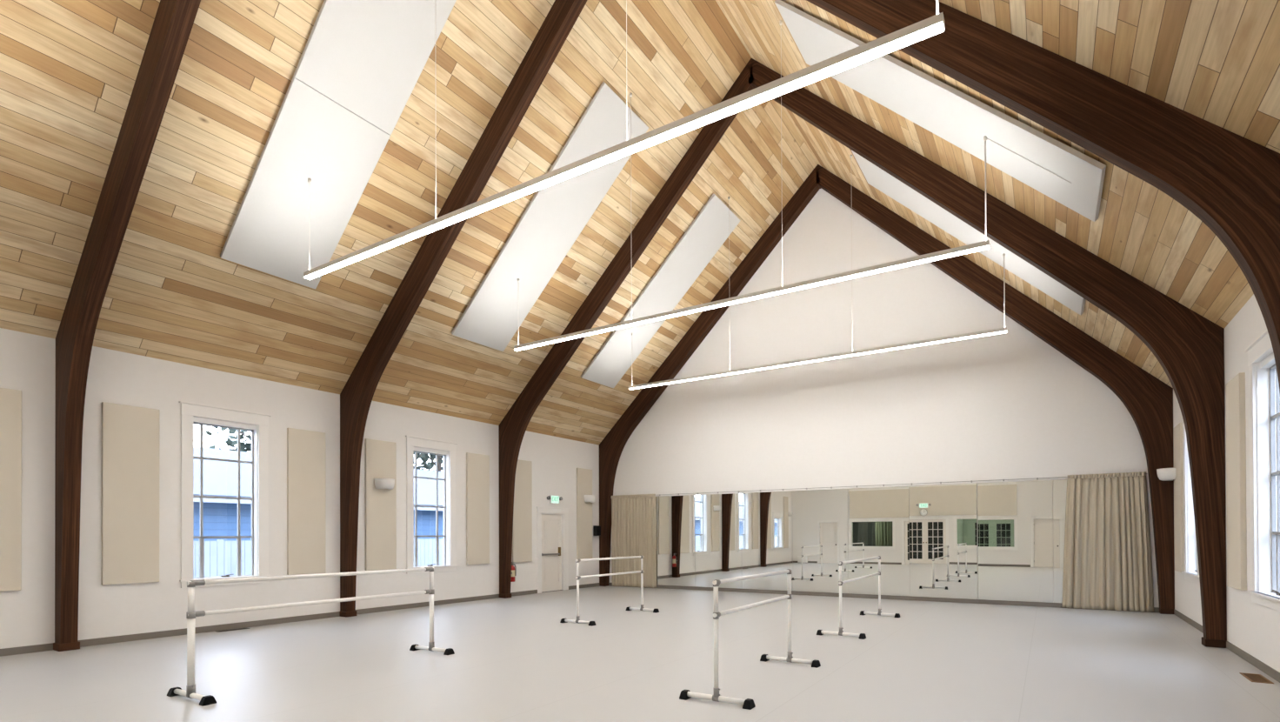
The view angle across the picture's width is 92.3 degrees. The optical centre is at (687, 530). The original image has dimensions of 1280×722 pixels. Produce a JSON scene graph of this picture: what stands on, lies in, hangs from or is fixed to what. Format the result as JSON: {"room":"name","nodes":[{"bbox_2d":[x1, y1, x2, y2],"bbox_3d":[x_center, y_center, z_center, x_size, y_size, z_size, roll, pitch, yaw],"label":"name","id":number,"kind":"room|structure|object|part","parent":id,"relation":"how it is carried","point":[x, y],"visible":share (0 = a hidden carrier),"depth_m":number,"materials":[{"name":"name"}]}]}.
{"room":"exercise studio","nodes":[
{"label":"exercise studio","id":0,"kind":"room"},
{"bbox_2d":[0,327,599,648],"bbox_3d":[-6.578,-0.495,11.741,0.200,4.213,15.934,0,0,31],"label":"wall","id":1,"kind":"structure","parent":0,"point":[27,360],"depth_m":9.78,"materials":[{"name":"white paint"}]},
{"bbox_2d":[0,387,21,591],"bbox_3d":[-8.829,-0.528,7.674,0.055,2.590,0.680,0,0,31],"label":"acoustic panel","id":2,"kind":"object","parent":1,"relation":"attached to","point":[10,400],"visible":1,"depth_m":7.87,"materials":[{"name":"beige fabric"}]},
{"bbox_2d":[101,401,159,585],"bbox_3d":[-8.093,-0.529,8.923,0.055,2.580,0.640,0,0,31],"label":"acoustic panel","id":3,"kind":"object","parent":1,"relation":"attached to","point":[130,434],"visible":1,"depth_m":8.89,"materials":[{"name":"beige fabric"}]},
{"bbox_2d":[178,400,271,587],"bbox_3d":[-7.555,-0.556,10.011,0.255,2.873,1.280,0,0,31],"label":"window","id":4,"kind":"structure","parent":1,"relation":"in","point":[190,411],"depth_m":10.09,"materials":[{"name":"white paint"}]},
{"bbox_3d":[-7.606,-0.484,10.040,0.048,2.471,0.892,0,0,31],"label":"sash","id":5,"kind":"part","parent":4,"relation":"part of","materials":[{"name":"clear glass"}]},
{"bbox_3d":[-7.552,0.766,10.004,0.250,0.029,1.260,0,0,31],"label":"sill","id":6,"kind":"part","parent":4,"relation":"part of","materials":[{"name":"white paint"}]},
{"bbox_2d":[0,582,599,656],"bbox_3d":[-6.465,1.563,11.696,0.012,0.095,15.584,0,0,31],"label":"baseboard","id":7,"kind":"structure","parent":1,"relation":"attached to","point":[14,650],"depth_m":10.12,"materials":[{"name":"grey rubber"}]},
{"bbox_2d":[286,427,325,574],"bbox_3d":[-6.848,-0.522,11.033,0.055,2.580,0.640,0,0,31],"label":"acoustic panel","id":8,"kind":"object","parent":1,"relation":"attached to","point":[305,449],"visible":1,"depth_m":10.98,"materials":[{"name":"beige fabric"}]},
{"bbox_2d":[364,438,396,570],"bbox_3d":[-6.126,-0.518,12.256,0.055,2.580,0.640,0,0,31],"label":"acoustic panel","id":9,"kind":"object","parent":1,"relation":"attached to","point":[380,456],"visible":1,"depth_m":12.22,"materials":[{"name":"beige fabric"}]},
{"bbox_2d":[374,478,394,489],"bbox_3d":[-5.976,-0.936,12.203,0.262,0.205,0.380,0,0,31],"label":"wall sconce","id":10,"kind":"object","parent":9,"relation":"attached to","point":[389,483],"visible":1,"depth_m":12.09,"materials":[{"name":"white ceramic"}]},
{"bbox_2d":[405,435,458,573],"bbox_3d":[-5.599,-0.545,13.326,0.255,2.873,1.280,0,0,31],"label":"window","id":11,"kind":"structure","parent":1,"relation":"in","point":[450,543],"depth_m":13.53,"materials":[{"name":"white paint"}]},
{"bbox_3d":[-5.650,-0.473,13.356,0.048,2.471,0.892,0,0,31],"label":"sash","id":12,"kind":"part","parent":11,"relation":"part of","materials":[{"name":"clear glass"}]},
{"bbox_3d":[-5.595,0.777,13.320,0.250,0.029,1.260,0,0,31],"label":"sill","id":13,"kind":"part","parent":11,"relation":"part of","materials":[{"name":"white paint"}]},
{"bbox_2d":[466,452,489,565],"bbox_3d":[-4.896,-0.510,14.340,0.055,2.580,0.640,0,0,31],"label":"acoustic panel","id":14,"kind":"object","parent":1,"relation":"attached to","point":[477,465],"visible":1,"depth_m":14.30,"materials":[{"name":"beige fabric"}]},
{"bbox_2d":[512,459,532,562],"bbox_3d":[-4.189,-0.506,15.537,0.055,2.580,0.640,0,0,31],"label":"acoustic panel","id":15,"kind":"object","parent":1,"relation":"attached to","point":[522,532],"visible":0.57,"depth_m":15.53,"materials":[{"name":"beige fabric"}]},
{"bbox_2d":[536,506,569,593],"bbox_3d":[-3.688,0.497,16.573,0.232,2.262,1.250,0,0,31],"label":"door","id":16,"kind":"structure","parent":1,"relation":"in","point":[552,533],"depth_m":16.61,"materials":[{"name":"white paint"}]},
{"bbox_2d":[546,494,562,503],"bbox_3d":[-3.580,-0.853,16.560,0.086,0.224,0.570,0,0,31],"label":"exit sign","id":17,"kind":"object","parent":1,"relation":"attached to","point":[553,498],"visible":1,"depth_m":16.52,"materials":[{"name":"white paint"}]},
{"bbox_2d":[576,467,592,559],"bbox_3d":[-2.954,-0.499,17.630,0.055,2.580,0.640,0,0,31],"label":"acoustic panel","id":18,"kind":"object","parent":1,"relation":"attached to","point":[583,476],"visible":1,"depth_m":17.57,"materials":[{"name":"beige fabric"}]},
{"bbox_2d":[584,494,596,502],"bbox_3d":[-2.759,-0.927,17.655,0.262,0.205,0.380,0,0,31],"label":"wall sconce","id":19,"kind":"object","parent":18,"relation":"attached to","point":[591,498],"visible":1,"depth_m":17.54,"materials":[{"name":"white"}]},
{"bbox_2d":[593,525,600,535],"bbox_3d":[-2.659,-0.008,18.023,0.157,0.300,0.200,0,0,31],"label":"wall speaker","id":20,"kind":"object","parent":1,"relation":"attached to","point":[596,529],"visible":1,"depth_m":17.94,"materials":[{"name":"black plastic"}]},
{"bbox_2d":[596,526,600,535],"bbox_3d":[-2.595,-0.009,17.985,0.007,0.280,0.180,0,0,31],"label":"grille","id":21,"kind":"object","parent":20,"relation":"attached to","point":[598,528],"depth_m":17.97,"materials":[{"name":"black plastic"}]},
{"bbox_2d":[0,0,1279,445],"bbox_3d":[-0.688,-5.715,8.283,14.332,6.734,16.034,0,0,31],"label":"ceiling","id":22,"kind":"structure","parent":0,"point":[69,69],"depth_m":8.96,"materials":[{"name":"brown wood"}]},
{"bbox_2d":[220,75,390,289],"bbox_3d":[-5.440,-4.785,8.742,1.981,1.846,1.300,0,0,31],"label":"ceiling panel","id":23,"kind":"object","parent":22,"relation":"attached to","point":[285,225],"visible":1,"depth_m":8.65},
{"bbox_2d":[293,0,456,134],"bbox_3d":[-3.814,-6.560,7.789,1.873,1.746,1.300,0,0,31],"label":"ceiling panel","id":24,"kind":"object","parent":22,"relation":"attached to","point":[368,57],"visible":1,"depth_m":7.97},
{"bbox_2d":[451,81,648,351],"bbox_3d":[-2.668,-5.636,11.638,3.824,3.559,1.300,0,0,31],"label":"ceiling panel","id":25,"kind":"object","parent":22,"relation":"attached to","point":[557,213],"visible":1,"depth_m":11.56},
{"bbox_2d":[303,0,944,279],"bbox_3d":[-1.767,-5.615,6.514,8.342,4.084,0.090,0,0,31],"label":"pendant light","id":26,"kind":"object","parent":22,"relation":"hanging from","point":[933,25],"visible":1,"depth_m":5.52,"materials":[{"name":"white metal"}]},
{"bbox_2d":[580,193,740,387],"bbox_3d":[-0.701,-5.625,14.971,3.824,3.559,1.300,0,0,31],"label":"ceiling panel","id":27,"kind":"object","parent":22,"relation":"attached to","point":[709,230],"visible":1,"depth_m":14.80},
{"bbox_2d":[513,20,1071,350],"bbox_3d":[0.606,-5.606,9.668,9.223,4.084,0.090,0,0,31],"label":"pendant light","id":28,"kind":"object","parent":22,"relation":"hanging from","point":[983,245],"visible":1,"depth_m":9.18,"materials":[{"name":"white metal"}]},
{"bbox_2d":[514,245,989,350],"bbox_3d":[0.235,-3.575,9.880,8.330,0.028,0.076,0,0,31],"label":"diffuser","id":29,"kind":"object","parent":28,"relation":"attached to","point":[969,249],"depth_m":9.27,"materials":[{"name":"white plastic"}]},
{"bbox_3d":[4.184,-4.577,7.553,0.923,0.858,0.005,0,0,31],"label":"power cord","id":30,"kind":"part","parent":28,"relation":"part of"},
{"bbox_2d":[628,154,1006,389],"bbox_3d":[2.152,-5.592,13.155,8.342,4.084,0.090,0,0,31],"label":"pendant light","id":31,"kind":"object","parent":22,"relation":"hanging from","point":[999,330],"visible":1,"depth_m":12.51,"materials":[{"name":"white metal"}]},
{"bbox_2d":[629,330,1006,389],"bbox_3d":[2.160,-3.564,13.143,8.330,0.028,0.076,0,0,31],"label":"diffuser","id":32,"kind":"object","parent":31,"relation":"attached to","point":[982,333],"depth_m":12.65,"materials":[{"name":"white plastic"}]},
{"bbox_2d":[774,0,1106,221],"bbox_3d":[3.207,-5.681,8.171,3.824,3.559,1.300,0,0,31],"label":"ceiling panel","id":33,"kind":"object","parent":22,"relation":"attached to","point":[962,120],"visible":1,"depth_m":7.87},
{"bbox_2d":[851,150,1085,314],"bbox_3d":[5.174,-5.670,11.504,3.824,3.559,1.300,0,0,31],"label":"ceiling panel","id":34,"kind":"object","parent":22,"relation":"attached to","point":[876,176],"visible":0.63,"depth_m":11.51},
{"bbox_2d":[0,585,1279,721],"bbox_3d":[-0.657,1.626,8.240,13.928,0.120,15.934,0,0,31],"label":"floor","id":35,"kind":"structure","parent":0,"point":[514,659],"depth_m":6.92,"materials":[{"name":"grey plastic"}]},
{"bbox_2d":[53,0,200,651],"bbox_3d":[-2.661,-3.683,4.913,13.526,10.475,0.214,0,0,31],"label":"arch","id":36,"kind":"object","parent":35,"relation":"on","point":[174,20],"visible":1,"depth_m":7.72,"materials":[{"name":"brown wood"}]},
{"bbox_2d":[216,626,250,632],"bbox_3d":[-7.364,1.601,9.937,0.120,0.006,0.440,0,0,31],"label":"floor vent","id":37,"kind":"object","parent":35,"relation":"in","point":[246,627],"visible":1,"depth_m":9.91,"materials":[{"name":"brown metal"}]},
{"bbox_2d":[166,566,454,706],"bbox_3d":[-3.970,1.017,6.850,0.719,1.108,2.736,0,0,30],"label":"ballet barre","id":38,"kind":"object","parent":35,"relation":"on","point":[191,614],"visible":1,"depth_m":6.24,"materials":[{"name":"white metal"}]},
{"bbox_3d":[-3.974,0.781,6.846,0.041,0.041,2.675,0,0,30],"label":"rail","id":39,"kind":"part","parent":38,"relation":"part of","materials":[{"name":"white metal"}]},
{"bbox_3d":[-3.975,0.489,6.848,0.041,0.041,2.675,0,0,30],"label":"rail","id":40,"kind":"part","parent":38,"relation":"part of","materials":[{"name":"white metal"}]},
{"bbox_2d":[560,555,659,626],"bbox_3d":[-1.382,1.033,11.292,0.720,1.107,2.069,0,0,30],"label":"ballet barre","id":41,"kind":"object","parent":35,"relation":"on","point":[563,620],"visible":1,"depth_m":10.99,"materials":[{"name":"white metal"}]},
{"bbox_3d":[-1.383,0.505,11.297,0.038,0.038,1.999,0,0,30],"label":"rail","id":42,"kind":"part","parent":41,"relation":"part of","materials":[{"name":"white metal"}]},
{"bbox_3d":[-1.382,0.797,11.295,0.038,0.038,1.999,0,0,30],"label":"rail","id":43,"kind":"part","parent":41,"relation":"part of","materials":[{"name":"white metal"}]},
{"bbox_2d":[679,568,820,709],"bbox_3d":[0.733,0.995,6.364,0.721,1.108,2.047,0,0,29],"label":"ballet barre","id":44,"kind":"object","parent":35,"relation":"on","point":[749,703],"visible":1,"depth_m":5.67,"materials":[{"name":"white metal"}]},
{"bbox_3d":[0.727,0.467,6.359,0.040,0.040,1.973,0,0,29],"label":"rail","id":45,"kind":"part","parent":44,"relation":"part of","materials":[{"name":"white metal"}]},
{"bbox_3d":[0.728,0.759,6.358,0.040,0.040,1.973,0,0,29],"label":"rail","id":46,"kind":"part","parent":44,"relation":"part of","materials":[{"name":"white metal"}]},
{"bbox_2d":[339,0,1279,617],"bbox_3d":[-0.703,-3.672,8.230,13.526,10.475,0.214,0,0,31],"label":"arch","id":47,"kind":"object","parent":35,"relation":"on","point":[1228,180],"visible":0.97,"depth_m":5.82,"materials":[{"name":"brown wood"}]},
{"bbox_3d":[-3.587,-3.650,9.932,6.829,10.475,0.170,0,0,31],"label":"leg","id":48,"kind":"part","parent":47,"relation":"part of","materials":[{"name":"brown wood"}]},
{"bbox_3d":[2.180,-3.694,6.529,6.829,10.475,0.170,0,0,31],"label":"leg","id":49,"kind":"part","parent":47,"relation":"part of","materials":[{"name":"brown wood"}]},
{"bbox_2d":[816,555,899,639],"bbox_3d":[2.905,1.008,10.178,0.723,1.108,2.723,0,0,30],"label":"ballet barre","id":50,"kind":"object","parent":35,"relation":"on","point":[862,636],"visible":1,"depth_m":9.34,"materials":[{"name":"white metal"}]},
{"bbox_3d":[2.899,0.480,10.174,0.040,0.040,2.622,0,0,30],"label":"rail","id":51,"kind":"part","parent":50,"relation":"part of","materials":[{"name":"white metal"}]},
{"bbox_3d":[2.900,0.772,10.172,0.040,0.040,2.622,0,0,30],"label":"rail","id":52,"kind":"part","parent":50,"relation":"part of","materials":[{"name":"white metal"}]},
{"bbox_2d":[498,58,1226,647],"bbox_3d":[1.268,-3.660,11.570,13.526,10.475,0.214,0,0,31],"label":"arch","id":53,"kind":"object","parent":35,"relation":"on","point":[1189,347],"visible":0.98,"depth_m":9.23,"materials":[{"name":"brown wood"}]},
{"bbox_2d":[510,561,516,581],"bbox_3d":[-4.295,1.002,15.036,0.172,0.478,0.169,0,0,31],"label":"fire extinguisher","id":54,"kind":"object","parent":53,"relation":"attached to","point":[513,570],"visible":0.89,"depth_m":15.01,"materials":[{"name":"red paint"}]},
{"bbox_3d":[-1.616,-3.638,13.272,6.829,10.475,0.170,0,0,31],"label":"leg","id":55,"kind":"part","parent":53,"relation":"part of","materials":[{"name":"brown wood"}]},
{"bbox_3d":[4.151,-3.682,9.869,6.829,10.475,0.170,0,0,31],"label":"leg","id":56,"kind":"part","parent":53,"relation":"part of","materials":[{"name":"brown wood"}]},
{"bbox_2d":[599,164,1174,613],"bbox_3d":[3.236,-3.649,14.905,13.526,10.475,0.223,0,0,31],"label":"arch","id":57,"kind":"object","parent":35,"relation":"on","point":[1149,400],"visible":0.97,"depth_m":13.05,"materials":[{"name":"brown wood"}]},
{"bbox_3d":[0.354,-3.627,16.610,6.829,10.475,0.215,0,0,31],"label":"leg","id":58,"kind":"part","parent":57,"relation":"part of","materials":[{"name":"brown wood"}]},
{"bbox_3d":[6.121,-3.671,13.207,6.829,10.475,0.215,0,0,31],"label":"leg","id":59,"kind":"part","parent":57,"relation":"part of","materials":[{"name":"brown wood"}]},
{"bbox_2d":[1239,672,1273,683],"bbox_3d":[5.901,1.524,6.359,0.170,0.006,0.460,0,0,31],"label":"floor vent","id":60,"kind":"object","parent":35,"relation":"in","point":[1251,676],"visible":1,"depth_m":6.35,"materials":[{"name":"brown wood"}]},
{"bbox_2d":[609,188,1159,606],"bbox_3d":[3.332,-3.650,15.068,13.528,10.478,0.150,0,0,31],"label":"wall","id":61,"kind":"structure","parent":0,"point":[1010,404],"depth_m":14.47,"materials":[{"name":"white paint"}]},
{"bbox_2d":[655,494,695,586],"bbox_3d":[-0.384,0.270,17.141,1.397,2.499,0.007,0,0,31],"label":"mirror","id":62,"kind":"object","parent":61,"relation":"attached to","point":[676,523],"visible":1,"depth_m":17.08,"materials":[{"name":"clear glass"}]},
{"bbox_2d":[694,493,741,588],"bbox_3d":[0.824,0.260,16.428,1.397,2.499,0.007,0,0,31],"label":"mirror","id":63,"kind":"object","parent":61,"relation":"attached to","point":[718,516],"visible":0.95,"depth_m":16.43,"materials":[{"name":"clear glass"}]},
{"bbox_2d":[741,490,793,590],"bbox_3d":[2.031,0.251,15.716,1.397,2.499,0.007,0,0,31],"label":"mirror","id":64,"kind":"object","parent":61,"relation":"attached to","point":[766,516],"visible":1,"depth_m":15.71,"materials":[{"name":"clear glass"}]},
{"bbox_2d":[792,488,848,593],"bbox_3d":[3.238,0.242,15.003,1.397,2.499,0.008,0,0,31],"label":"mirror","id":65,"kind":"object","parent":61,"relation":"attached to","point":[819,516],"visible":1,"depth_m":14.99,"materials":[{"name":"clear glass"}]},
{"bbox_2d":[847,486,909,595],"bbox_3d":[4.446,0.233,14.290,1.397,2.499,0.009,0,0,31],"label":"mirror","id":66,"kind":"object","parent":61,"relation":"attached to","point":[878,517],"visible":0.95,"depth_m":14.27,"materials":[{"name":"clear glass"}]},
{"bbox_2d":[608,582,1159,612],"bbox_3d":[3.310,1.542,14.964,13.528,0.094,0.020,0,0,31],"label":"baseboard","id":67,"kind":"structure","parent":61,"relation":"attached to","point":[736,590],"depth_m":14.19,"materials":[{"name":"grey rubber"}]},
{"bbox_2d":[625,473,1147,496],"bbox_3d":[3.234,-1.051,14.969,12.870,0.040,0.099,0,0,31],"label":"rail","id":68,"kind":"object","parent":61,"relation":"attached to","point":[1141,473],"visible":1,"depth_m":14.17,"materials":[{"name":"metal"}]},
{"bbox_2d":[610,493,656,587],"bbox_3d":[-1.595,0.281,17.758,1.606,2.665,0.127,0,0,31],"label":"curtain","id":69,"kind":"object","parent":68,"relation":"hanging from","point":[633,516],"visible":0.99,"depth_m":17.70,"materials":[{"name":"beige fabric"}]},
{"bbox_2d":[1061,471,1153,612],"bbox_3d":[8.194,0.206,11.984,1.496,2.665,0.122,0,0,31],"label":"curtain","id":70,"kind":"object","parent":68,"relation":"hanging from","point":[1108,563],"visible":1,"depth_m":11.96,"materials":[{"name":"beige fabric"}]},
{"bbox_2d":[908,483,977,599],"bbox_3d":[5.649,0.223,13.576,1.392,2.499,0.011,0,0,31],"label":"mirror","id":71,"kind":"object","parent":61,"relation":"attached to","point":[943,536],"visible":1,"depth_m":13.56,"materials":[{"name":"clear glass"}]},
{"bbox_2d":[977,480,1053,602],"bbox_3d":[6.863,0.214,12.863,1.392,2.499,0.009,0,0,31],"label":"mirror","id":72,"kind":"object","parent":61,"relation":"attached to","point":[1015,519],"visible":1,"depth_m":12.85,"materials":[{"name":"clear glass"}]},
{"bbox_2d":[1053,479,1067,602],"bbox_3d":[8.069,0.205,12.153,1.397,2.499,0.008,0,0,31],"label":"mirror","id":73,"kind":"object","parent":61,"relation":"attached to","point":[1059,486],"visible":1,"depth_m":12.46,"materials":[{"name":"clear glass"}]},
{"bbox_2d":[1173,293,1279,672],"bbox_3d":[5.245,-0.586,4.764,0.200,4.213,15.934,0,0,31],"label":"wall","id":74,"kind":"structure","parent":0,"point":[1254,628],"depth_m":7.28,"materials":[{"name":"white paint"}]},
{"bbox_2d":[1173,422,1184,572],"bbox_3d":[8.639,-0.573,10.765,0.055,2.570,0.640,0,0,31],"label":"acoustic panel","id":75,"kind":"object","parent":74,"relation":"attached to","point":[1178,447],"visible":0.78,"depth_m":10.63,"materials":[{"name":"beige fabric"}]},
{"bbox_2d":[1156,467,1176,480],"bbox_3d":[8.602,-1.014,11.021,0.262,0.205,0.380,0,0,31],"label":"wall sconce","id":76,"kind":"object","parent":75,"relation":"attached to","point":[1164,474],"visible":1,"depth_m":10.90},
{"bbox_2d":[1180,409,1199,584],"bbox_3d":[8.182,-0.624,9.816,0.255,2.873,1.280,0,0,31],"label":"window","id":77,"kind":"structure","parent":74,"relation":"in","point":[1191,571],"depth_m":10.22,"materials":[{"name":"white paint"}]},
{"bbox_3d":[8.190,0.698,9.807,0.250,0.029,1.260,0,0,31],"label":"sill","id":78,"kind":"part","parent":77,"relation":"part of","materials":[{"name":"white paint"}]},
{"bbox_2d":[1173,608,1279,682],"bbox_3d":[5.175,1.474,4.827,0.012,0.095,15.584,0,0,31],"label":"baseboard","id":79,"kind":"structure","parent":74,"relation":"attached to","point":[1259,664],"depth_m":7.26,"materials":[{"name":"grey rubber"}]},
{"bbox_2d":[1225,372,1246,590],"bbox_3d":[6.712,-0.585,7.501,0.055,2.570,0.640,0,0,31],"label":"acoustic panel","id":80,"kind":"object","parent":74,"relation":"attached to","point":[1235,388],"visible":1,"depth_m":7.37,"materials":[{"name":"beige fabric"}]},
{"bbox_2d":[1244,328,1279,611],"bbox_3d":[6.160,-0.635,6.388,0.255,2.873,1.280,0,0,31],"label":"window","id":81,"kind":"structure","parent":74,"relation":"in","point":[1263,386],"depth_m":6.77,"materials":[{"name":"white paint"}]},
{"bbox_3d":[6.167,0.687,6.379,0.250,0.029,1.260,0,0,31],"label":"sill","id":82,"kind":"part","parent":81,"relation":"part of","materials":[{"name":"white paint"}]},
{"bbox_3d":[6.211,-0.564,6.357,0.048,2.471,0.892,0,0,31],"label":"sash","id":83,"kind":"part","parent":81,"relation":"part of","materials":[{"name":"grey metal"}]},
{"label":"outside","id":84,"kind":"structure","parent":0,"visible":0},
{"bbox_3d":[-5.287,2.058,20.530,90.000,0.200,90.000,0,0,31],"label":"floor","id":85,"kind":"structure","parent":84,"visible":0},
{"bbox_2d":[193,426,251,452],"bbox_3d":[-19.227,-2.231,28.978,6.585,8.600,5.947,0,0,-38],"label":"tree","id":86,"kind":"object","parent":85,"relation":"on","point":[230,443],"visible":0.07,"depth_m":27.04,"materials":[{"name":"green plant"}]},
{"bbox_2d":[193,446,443,540],"bbox_3d":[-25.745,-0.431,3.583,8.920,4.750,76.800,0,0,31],"label":"house","id":87,"kind":"structure","parent":85,"relation":"on","point":[219,477],"depth_m":18.18,"materials":[{"name":"blue"}]},
{"bbox_2d":[193,538,443,577],"bbox_3d":[-16.017,1.035,4.867,0.172,1.750,54.108,0,0,31],"label":"fence","id":88,"kind":"object","parent":85,"relation":"on","point":[220,556],"visible":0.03,"depth_m":14.07,"materials":[{"name":"white wood"}]},
{"bbox_2d":[413,452,443,471],"bbox_3d":[-13.270,-2.952,34.641,7.013,10.059,7.324,0,0,-36],"label":"tree","id":89,"kind":"object","parent":85,"relation":"on","point":[424,457],"visible":0.06,"depth_m":33.90,"materials":[{"name":"green plant"}]}
]}

